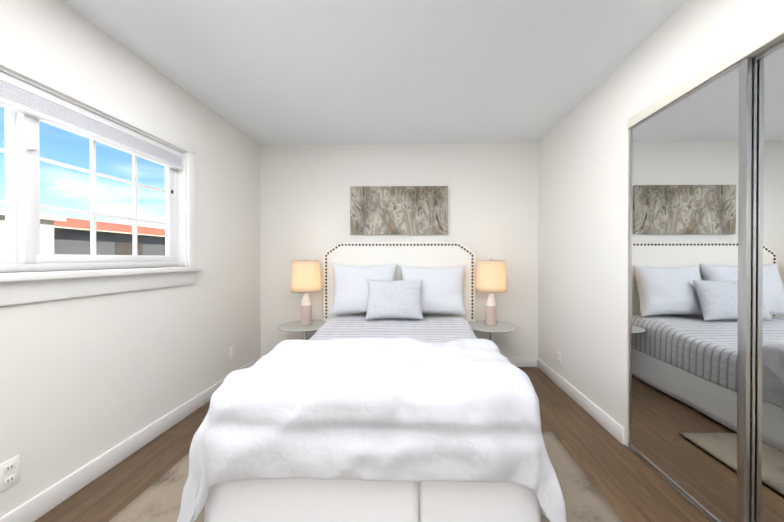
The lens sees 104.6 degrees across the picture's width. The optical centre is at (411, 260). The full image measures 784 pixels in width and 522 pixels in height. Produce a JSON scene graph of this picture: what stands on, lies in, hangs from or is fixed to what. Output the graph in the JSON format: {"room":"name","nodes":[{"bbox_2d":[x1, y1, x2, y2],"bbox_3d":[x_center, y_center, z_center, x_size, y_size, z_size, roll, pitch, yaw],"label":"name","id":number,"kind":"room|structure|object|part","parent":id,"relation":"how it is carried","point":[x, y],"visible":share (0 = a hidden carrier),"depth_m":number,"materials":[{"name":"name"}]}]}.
{"room":"bedroom","nodes":[
{"label":"bedroom","id":0,"kind":"room"},
{"bbox_2d":[0,0,260,517],"bbox_3d":[-1.774,-0.044,1.039,0.120,2.440,4.620,0,0,1],"label":"wall","id":1,"kind":"structure","parent":0,"point":[84,380],"depth_m":1.79,"materials":[{"name":"white paint"}]},
{"bbox_2d":[0,455,19,491],"bbox_3d":[-1.706,0.905,1.282,0.008,0.115,0.070,0,0,1],"label":"electrical outlet","id":2,"kind":"object","parent":1,"relation":"attached to","point":[9,472],"visible":1,"depth_m":1.28,"materials":[{"name":"white plastic"}]},
{"bbox_2d":[0,47,202,305],"bbox_3d":[-1.740,-0.344,1.394,0.175,1.067,1.970,0,0,1],"label":"window","id":3,"kind":"structure","parent":1,"relation":"in","point":[21,201],"depth_m":1.56,"materials":[{"name":"white plastic"}]},
{"bbox_2d":[0,71,182,169],"bbox_3d":[-1.750,-0.728,1.392,0.060,0.129,1.730,0,0,1],"label":"window blind","id":4,"kind":"object","parent":3,"relation":"attached to","point":[18,96],"visible":1,"depth_m":1.57,"materials":[{"name":"white fabric"}]},
{"bbox_2d":[0,356,260,521],"bbox_3d":[-1.707,1.123,1.036,0.015,0.105,4.605,0,0,1],"label":"baseboard","id":5,"kind":"structure","parent":1,"relation":"attached to","point":[36,507],"depth_m":1.65,"materials":[{"name":"white wood"}]},
{"bbox_2d":[230,345,234,358],"bbox_3d":[-1.678,0.861,2.832,0.008,0.115,0.070,0,0,1],"label":"electrical outlet","id":6,"kind":"object","parent":1,"relation":"attached to","point":[232,351],"visible":1,"depth_m":2.83,"materials":[{"name":"white plastic"}]},
{"bbox_2d":[34,367,710,521],"bbox_3d":[0.140,1.226,1.011,3.950,0.100,4.860,0,0,1],"label":"floor","id":7,"kind":"structure","parent":0,"point":[629,484],"depth_m":1.68,"materials":[{"name":"brown wood"}]},
{"bbox_2d":[278,320,326,339],"bbox_3d":[-1.062,0.906,3.031,0.510,0.518,0.510,0,0,1],"label":"nightstand","id":8,"kind":"object","parent":7,"relation":"on","point":[297,326],"visible":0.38,"depth_m":2.95,"materials":[{"name":"clear glass"}]},
{"bbox_2d":[290,258,321,324],"bbox_3d":[-1.061,0.313,3.048,0.302,0.666,0.302,0,0,1],"label":"lamp","id":9,"kind":"object","parent":8,"relation":"on","point":[306,277],"visible":1,"depth_m":2.94,"materials":[{"name":"beige fabric"}]},
{"bbox_3d":[-1.061,0.156,3.047,0.300,0.313,0.300,0,0,1],"label":"lamp shade","id":10,"kind":"part","parent":9,"relation":"part of","materials":[{"name":"beige fabric"}]},
{"bbox_3d":[-1.061,0.156,3.047,0.302,0.310,0.302,0,0,1],"label":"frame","id":11,"kind":"part","parent":9,"relation":"part of","materials":[{"name":"beige fabric"}]},
{"bbox_2d":[108,431,622,521],"bbox_3d":[-0.218,1.163,0.532,2.270,0.012,3.050,0,0,1],"label":"rug","id":12,"kind":"object","parent":7,"relation":"on","point":[159,499],"visible":0.17,"depth_m":1.47,"materials":[{"name":"beige carpet"}]},
{"bbox_2d":[177,242,565,521],"bbox_3d":[-0.150,0.490,2.219,1.610,1.360,2.177,0,0,1],"label":"bed","id":13,"kind":"object","parent":7,"relation":"on","point":[393,388],"visible":1,"depth_m":1.25,"materials":[{"name":"white fabric"}]},
{"bbox_2d":[329,263,397,315],"bbox_3d":[-0.473,0.288,3.047,0.706,0.534,0.259,0,0,1],"label":"pillow","id":14,"kind":"object","parent":13,"relation":"on","point":[349,281],"depth_m":2.98,"materials":[{"name":"white fabric"}]},
{"bbox_2d":[177,337,565,521],"bbox_3d":[-0.157,0.792,1.601,1.506,0.622,0.941,0,0,1],"label":"comforter","id":15,"kind":"object","parent":13,"relation":"on","point":[402,429],"depth_m":1.21,"materials":[{"name":"white fabric"}]},
{"bbox_3d":[-0.132,0.484,3.244,1.610,1.360,0.127,0,0,1],"label":"headboard","id":16,"kind":"part","parent":13,"relation":"part of","materials":[{"name":"white fabric"}]},
{"bbox_2d":[398,265,467,315],"bbox_3d":[0.212,0.298,3.034,0.704,0.514,0.257,0,0,1],"label":"pillow","id":17,"kind":"object","parent":13,"relation":"on","point":[444,289],"depth_m":2.96,"materials":[{"name":"white fabric"}]},
{"bbox_2d":[468,320,518,340],"bbox_3d":[0.790,0.907,2.998,0.510,0.518,0.510,0,0,1],"label":"nightstand","id":18,"kind":"object","parent":7,"relation":"on","point":[499,327],"visible":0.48,"depth_m":2.91,"materials":[{"name":"clear glass"}]},
{"bbox_2d":[476,258,506,325],"bbox_3d":[0.790,0.314,3.014,0.302,0.666,0.302,0,0,1],"label":"lamp","id":19,"kind":"object","parent":18,"relation":"on","point":[490,277],"visible":1,"depth_m":2.91,"materials":[{"name":"beige fabric"}]},
{"bbox_3d":[0.790,0.156,3.014,0.300,0.313,0.300,0,0,1],"label":"lamp shade","id":20,"kind":"part","parent":19,"relation":"part of","materials":[{"name":"beige fabric"}]},
{"bbox_3d":[0.790,0.156,3.014,0.302,0.310,0.302,0,0,1],"label":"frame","id":21,"kind":"part","parent":19,"relation":"part of","materials":[{"name":"beige fabric"}]},
{"bbox_2d":[62,0,686,143],"bbox_3d":[0.140,-1.314,0.997,3.950,0.100,4.860,0,0,1],"label":"ceiling","id":22,"kind":"structure","parent":0,"point":[373,71],"depth_m":1.91,"materials":[{"name":"white paint"}]},
{"bbox_2d":[260,142,537,356],"bbox_3d":[-0.146,-0.057,3.380,3.290,2.440,0.120,0,0,1],"label":"wall","id":23,"kind":"structure","parent":0,"point":[492,201],"depth_m":3.31,"materials":[{"name":"white paint"}]},
{"bbox_2d":[350,186,447,233],"bbox_3d":[-0.138,-0.541,3.297,1.060,0.520,0.036,0,0,1],"label":"canvas art","id":24,"kind":"object","parent":23,"relation":"attached to","point":[398,209],"visible":0.98,"depth_m":3.28},
{"bbox_2d":[261,356,537,366],"bbox_3d":[-0.148,1.111,3.318,3.050,0.105,0.015,0,0,1],"label":"baseboard","id":25,"kind":"structure","parent":23,"relation":"attached to","point":[524,361],"depth_m":3.29,"materials":[{"name":"white wood"}]},
{"bbox_2d":[538,0,783,445],"bbox_3d":[1.725,-0.044,0.975,0.780,2.440,4.620,0,0,1],"label":"wall","id":26,"kind":"structure","parent":0,"point":[582,223],"depth_m":2.15,"materials":[{"name":"white paint"}]},
{"bbox_2d":[557,351,560,364],"bbox_3d":[1.364,0.907,2.797,0.008,0.115,0.070,0,0,1],"label":"electrical outlet","id":27,"kind":"object","parent":26,"relation":"attached to","point":[558,357],"visible":1,"depth_m":2.79,"materials":[{"name":"white plastic"}]},
{"bbox_2d":[537,358,623,443],"bbox_3d":[1.357,1.115,2.602,0.015,0.105,1.362,0,0,1],"label":"baseboard","id":28,"kind":"structure","parent":26,"relation":"attached to","point":[610,425],"depth_m":2.33,"materials":[{"name":"white wood"}]},
{"bbox_2d":[627,17,783,521],"bbox_3d":[1.369,0.152,0.859,0.079,2.050,2.073,0,0,1],"label":"closet","id":29,"kind":"object","parent":26,"relation":"attached to","point":[705,347],"visible":1,"depth_m":1.36,"materials":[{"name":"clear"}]},
{"label":"outside","id":30,"kind":"structure","parent":0,"visible":0},
{"bbox_3d":[-31.615,1.282,20.580,59.500,0.180,120.000,0,0,1],"label":"ground","id":31,"kind":"structure","parent":30,"visible":0},
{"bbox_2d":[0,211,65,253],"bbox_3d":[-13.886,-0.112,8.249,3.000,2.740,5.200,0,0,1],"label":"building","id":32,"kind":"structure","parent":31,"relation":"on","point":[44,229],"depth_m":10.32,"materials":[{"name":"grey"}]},
{"bbox_2d":[0,210,165,255],"bbox_3d":[-19.486,-0.640,24.851,8.600,3.620,32.000,0,0,1],"label":"building","id":33,"kind":"structure","parent":31,"relation":"on","point":[60,234],"depth_m":16.13,"materials":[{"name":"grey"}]}
]}

